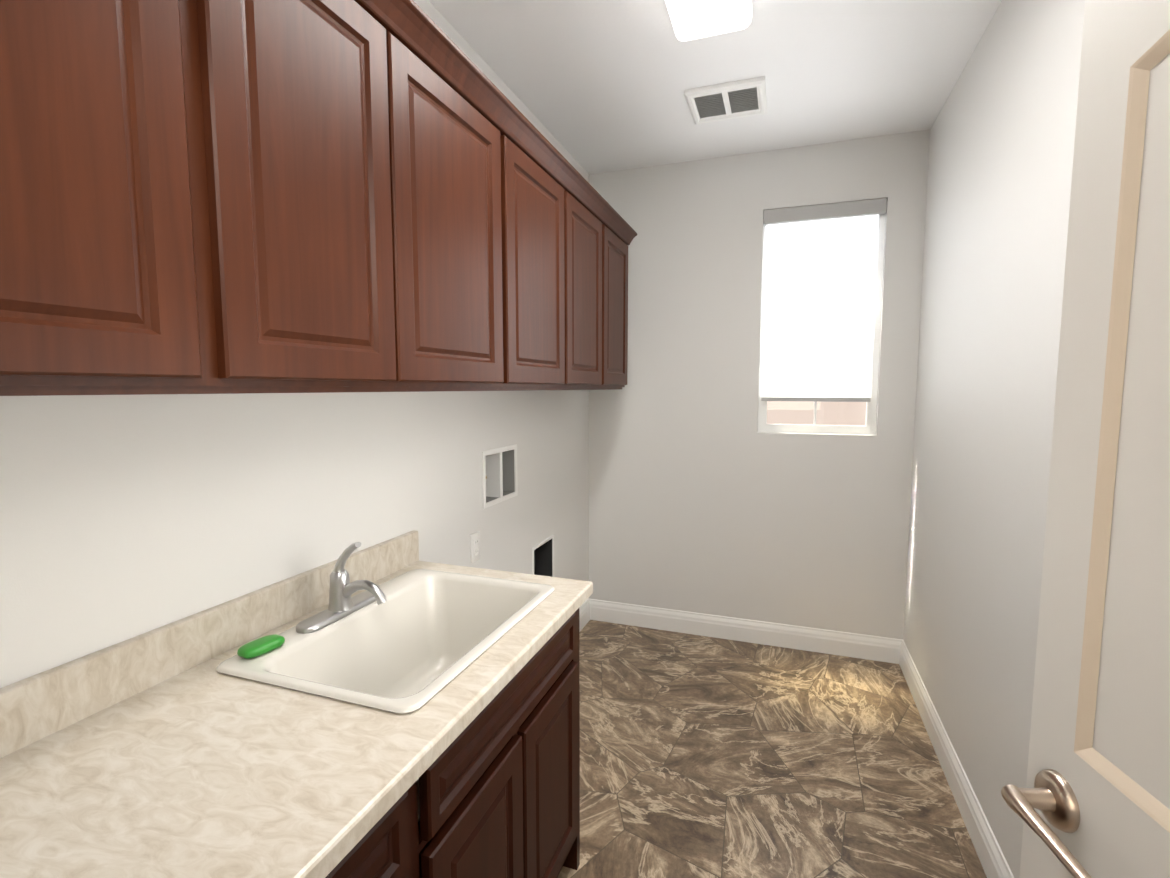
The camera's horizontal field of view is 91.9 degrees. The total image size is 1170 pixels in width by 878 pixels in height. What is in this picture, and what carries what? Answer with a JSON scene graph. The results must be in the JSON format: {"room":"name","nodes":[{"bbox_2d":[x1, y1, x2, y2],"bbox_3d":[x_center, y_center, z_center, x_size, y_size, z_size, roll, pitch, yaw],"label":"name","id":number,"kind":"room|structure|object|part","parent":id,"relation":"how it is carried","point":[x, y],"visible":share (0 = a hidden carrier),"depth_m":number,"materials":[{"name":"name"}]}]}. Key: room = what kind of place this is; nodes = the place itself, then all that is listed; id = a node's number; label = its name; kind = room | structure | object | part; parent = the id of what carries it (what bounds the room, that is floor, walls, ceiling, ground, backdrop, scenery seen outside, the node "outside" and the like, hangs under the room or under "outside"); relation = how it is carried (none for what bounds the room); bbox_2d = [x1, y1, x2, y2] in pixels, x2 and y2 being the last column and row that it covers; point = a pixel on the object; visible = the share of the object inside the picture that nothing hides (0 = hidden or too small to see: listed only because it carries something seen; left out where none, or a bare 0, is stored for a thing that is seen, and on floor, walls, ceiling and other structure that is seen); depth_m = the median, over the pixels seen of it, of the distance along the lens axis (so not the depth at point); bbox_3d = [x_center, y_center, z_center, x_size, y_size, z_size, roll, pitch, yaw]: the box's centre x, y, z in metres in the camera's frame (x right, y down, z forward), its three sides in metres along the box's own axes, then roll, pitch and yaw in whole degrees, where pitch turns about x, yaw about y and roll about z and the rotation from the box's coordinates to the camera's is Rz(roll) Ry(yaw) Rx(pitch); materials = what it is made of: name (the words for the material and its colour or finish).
{"room":"laundry room","nodes":[
{"label":"laundry room","id":0,"kind":"room"},
{"bbox_2d":[0,0,588,687],"bbox_3d":[-0.577,-0.081,2.029,0.120,2.774,3.510,2,5,19],"label":"wall","id":1,"kind":"structure","parent":0,"point":[122,518],"depth_m":1.29,"materials":[{"name":"white paint"}]},
{"bbox_2d":[0,0,231,395],"bbox_3d":[-0.808,-0.478,0.638,0.338,0.832,0.520,2,5,19],"label":"upper cabinet","id":2,"kind":"object","parent":1,"relation":"attached to","point":[114,269],"depth_m":0.73,"materials":[{"name":"brown wood"}]},
{"bbox_2d":[0,530,419,757],"bbox_3d":[-0.807,0.437,1.201,0.020,0.140,1.468,2,5,19],"label":"backsplash","id":3,"kind":"structure","parent":1,"relation":"attached to","point":[32,708],"depth_m":1.12,"materials":[{"name":"beige stone"}]},
{"bbox_2d":[212,0,407,393],"bbox_3d":[-0.649,-0.518,1.086,0.338,0.832,0.434,2,5,19],"label":"upper cabinet","id":4,"kind":"object","parent":1,"relation":"attached to","point":[264,196],"depth_m":1.03,"materials":[{"name":"brown wood"}]},
{"bbox_2d":[400,0,511,391],"bbox_3d":[-0.490,-0.559,1.533,0.338,0.832,0.520,2,5,19],"label":"upper cabinet","id":5,"kind":"object","parent":1,"relation":"attached to","point":[456,129],"depth_m":1.46,"materials":[{"name":"brown wood"}]},
{"bbox_2d":[470,531,480,562],"bbox_3d":[-0.438,0.434,2.274,0.009,0.116,0.070,2,5,19],"label":"duplex electrical outlet","id":6,"kind":"object","parent":1,"relation":"attached to","point":[475,546],"visible":1,"depth_m":2.26,"materials":[{"name":"white plastic"}]},
{"bbox_2d":[482,444,517,508],"bbox_3d":[-0.406,0.154,2.474,0.091,0.237,0.312,2,5,19],"label":"washer outlet box","id":7,"kind":"object","parent":1,"relation":"attached to","point":[499,475],"visible":0.75,"depth_m":2.47,"materials":[{"name":"white plastic"}]},
{"bbox_2d":[508,104,571,390],"bbox_3d":[-0.318,-0.603,2.017,0.338,0.832,0.511,2,5,19],"label":"upper cabinet","id":8,"kind":"object","parent":1,"relation":"attached to","point":[541,177],"depth_m":1.97,"materials":[{"name":"brown wood"}]},
{"bbox_2d":[532,535,553,576],"bbox_3d":[-0.262,0.676,2.955,0.106,0.300,0.270,2,5,19],"label":"port","id":9,"kind":"object","parent":1,"relation":"attached to","point":[542,558],"visible":0.29,"depth_m":3.06,"materials":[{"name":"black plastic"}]},
{"bbox_2d":[579,599,589,631],"bbox_3d":[-0.266,1.173,2.821,0.016,0.133,1.788,2,5,19],"label":"baseboard","id":10,"kind":"structure","parent":1,"relation":"attached to","point":[584,614],"depth_m":3.54,"materials":[{"name":"white wood"}]},
{"bbox_2d":[572,168,607,389],"bbox_3d":[-0.153,-0.645,2.482,0.338,0.832,0.479,2,5,19],"label":"upper cabinet","id":11,"kind":"object","parent":1,"relation":"attached to","point":[589,210],"depth_m":2.46,"materials":[{"name":"brown wood"}]},
{"bbox_2d":[608,208,631,389],"bbox_3d":[0.003,-0.685,2.923,0.338,0.832,0.460,2,5,19],"label":"upper cabinet","id":12,"kind":"object","parent":1,"relation":"attached to","point":[619,234],"depth_m":2.89,"materials":[{"name":"brown wood"}]},
{"bbox_2d":[429,0,1001,173],"bbox_3d":[0.095,-1.424,0.923,3.700,0.100,4.910,2,5,19],"label":"ceiling","id":13,"kind":"structure","parent":0,"point":[597,86],"depth_m":2.28,"materials":[{"name":"white paint"}]},
{"bbox_2d":[665,0,752,40],"bbox_3d":[0.253,-1.390,1.429,0.267,0.056,1.212,2,5,19],"label":"ceiling light fixture","id":14,"kind":"object","parent":13,"relation":"attached to","point":[693,19],"visible":1,"depth_m":1.88,"materials":[{"name":"white plastic"}]},
{"bbox_2d":[684,76,766,124],"bbox_3d":[0.637,-1.509,2.542,0.335,0.022,0.305,2,5,19],"label":"ceiling vent","id":15,"kind":"object","parent":13,"relation":"in","point":[729,101],"visible":1,"depth_m":2.52,"materials":[{"name":"white"}]},
{"bbox_2d":[589,129,929,638],"bbox_3d":[0.892,-0.196,3.302,1.800,2.774,0.120,2,5,19],"label":"wall","id":16,"kind":"structure","parent":0,"point":[706,496],"depth_m":3.23,"materials":[{"name":"white paint"}]},
{"bbox_2d":[589,599,902,663],"bbox_3d":[0.870,1.125,3.357,1.800,0.133,0.016,2,5,19],"label":"baseboard","id":17,"kind":"structure","parent":16,"relation":"attached to","point":[868,647],"depth_m":3.31,"materials":[{"name":"white wood"}]},
{"bbox_2d":[758,198,886,434],"bbox_3d":[1.287,-0.644,3.116,0.610,1.230,0.101,2,5,19],"label":"window","id":18,"kind":"structure","parent":16,"relation":"in","point":[822,272],"depth_m":3.08,"materials":[{"name":"white plastic"}]},
{"bbox_3d":[1.297,-0.647,3.144,0.550,1.170,0.004,2,5,19],"label":"glass","id":19,"kind":"part","parent":18,"relation":"part of","materials":[{"name":"clear glass"}]},
{"bbox_2d":[557,620,986,877],"bbox_3d":[0.095,1.439,1.183,3.700,0.100,4.910,2,5,19],"label":"floor","id":20,"kind":"structure","parent":0,"point":[705,757],"depth_m":2.23,"materials":[{"name":"tile"}]},
{"bbox_2d":[196,562,583,877],"bbox_3d":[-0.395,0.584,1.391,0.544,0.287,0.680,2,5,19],"label":"base cabinet","id":21,"kind":"object","parent":20,"relation":"on","point":[394,707],"depth_m":1.30,"materials":[{"name":"brown wood"}]},
{"bbox_2d":[0,564,555,877],"bbox_3d":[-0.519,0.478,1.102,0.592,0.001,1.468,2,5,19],"label":"countertop","id":22,"kind":"structure","parent":21,"relation":"on","point":[190,775],"depth_m":0.83,"materials":[{"name":"beige stone"}]},
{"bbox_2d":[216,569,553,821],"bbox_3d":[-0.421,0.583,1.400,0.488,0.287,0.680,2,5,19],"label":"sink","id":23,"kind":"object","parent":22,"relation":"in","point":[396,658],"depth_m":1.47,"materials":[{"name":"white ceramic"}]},
{"bbox_2d":[237,634,284,658],"bbox_3d":[-0.693,0.443,1.212,0.056,0.022,0.092,2,5,19],"label":"soap bar","id":24,"kind":"object","parent":23,"relation":"on","point":[260,646],"visible":1,"depth_m":1.20,"materials":[{"name":"green"}]},
{"bbox_2d":[296,542,386,633],"bbox_3d":[-0.563,0.345,1.397,0.168,0.187,0.256,2,5,19],"label":"faucet","id":25,"kind":"object","parent":23,"relation":"on","point":[343,609],"depth_m":1.39,"materials":[{"name":"silver metal"}]},
{"bbox_2d":[903,0,1084,877],"bbox_3d":[1.233,-0.023,1.392,0.120,2.774,3.510,2,5,19],"label":"wall","id":26,"kind":"structure","parent":0,"point":[1001,148],"depth_m":1.85,"materials":[{"name":"white paint"}]},
{"bbox_2d":[899,640,1013,877],"bbox_3d":[1.169,1.290,1.534,0.016,0.133,3.270,2,5,19],"label":"baseboard","id":27,"kind":"structure","parent":26,"relation":"attached to","point":[993,861],"depth_m":2.04,"materials":[{"name":"white wood"}]},
{"bbox_3d":[-0.237,0.092,0.119,1.800,2.774,0.120,2,5,19],"label":"wall","id":28,"kind":"structure","parent":0,"visible":0},
{"bbox_2d":[1019,0,1169,877],"bbox_3d":[0.579,0.435,0.368,0.035,2.030,0.800,1,5,6],"label":"door","id":29,"kind":"structure","parent":28,"relation":"in","point":[1099,742],"depth_m":0.64,"materials":[{"name":"white paint"}]},
{"bbox_2d":[1001,769,1091,877],"bbox_3d":[0.609,0.458,0.668,0.169,0.068,0.153,1,5,6],"label":"door lever","id":30,"kind":"object","parent":29,"relation":"attached to","point":[1050,795],"visible":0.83,"depth_m":0.69,"materials":[{"name":"silver metal"}]},
{"label":"outside","id":31,"kind":"structure","parent":0,"visible":0},
{"bbox_2d":[766,401,865,425],"bbox_3d":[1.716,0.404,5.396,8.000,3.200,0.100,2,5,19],"label":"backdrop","id":32,"kind":"structure","parent":31,"point":[810,420],"depth_m":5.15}
]}

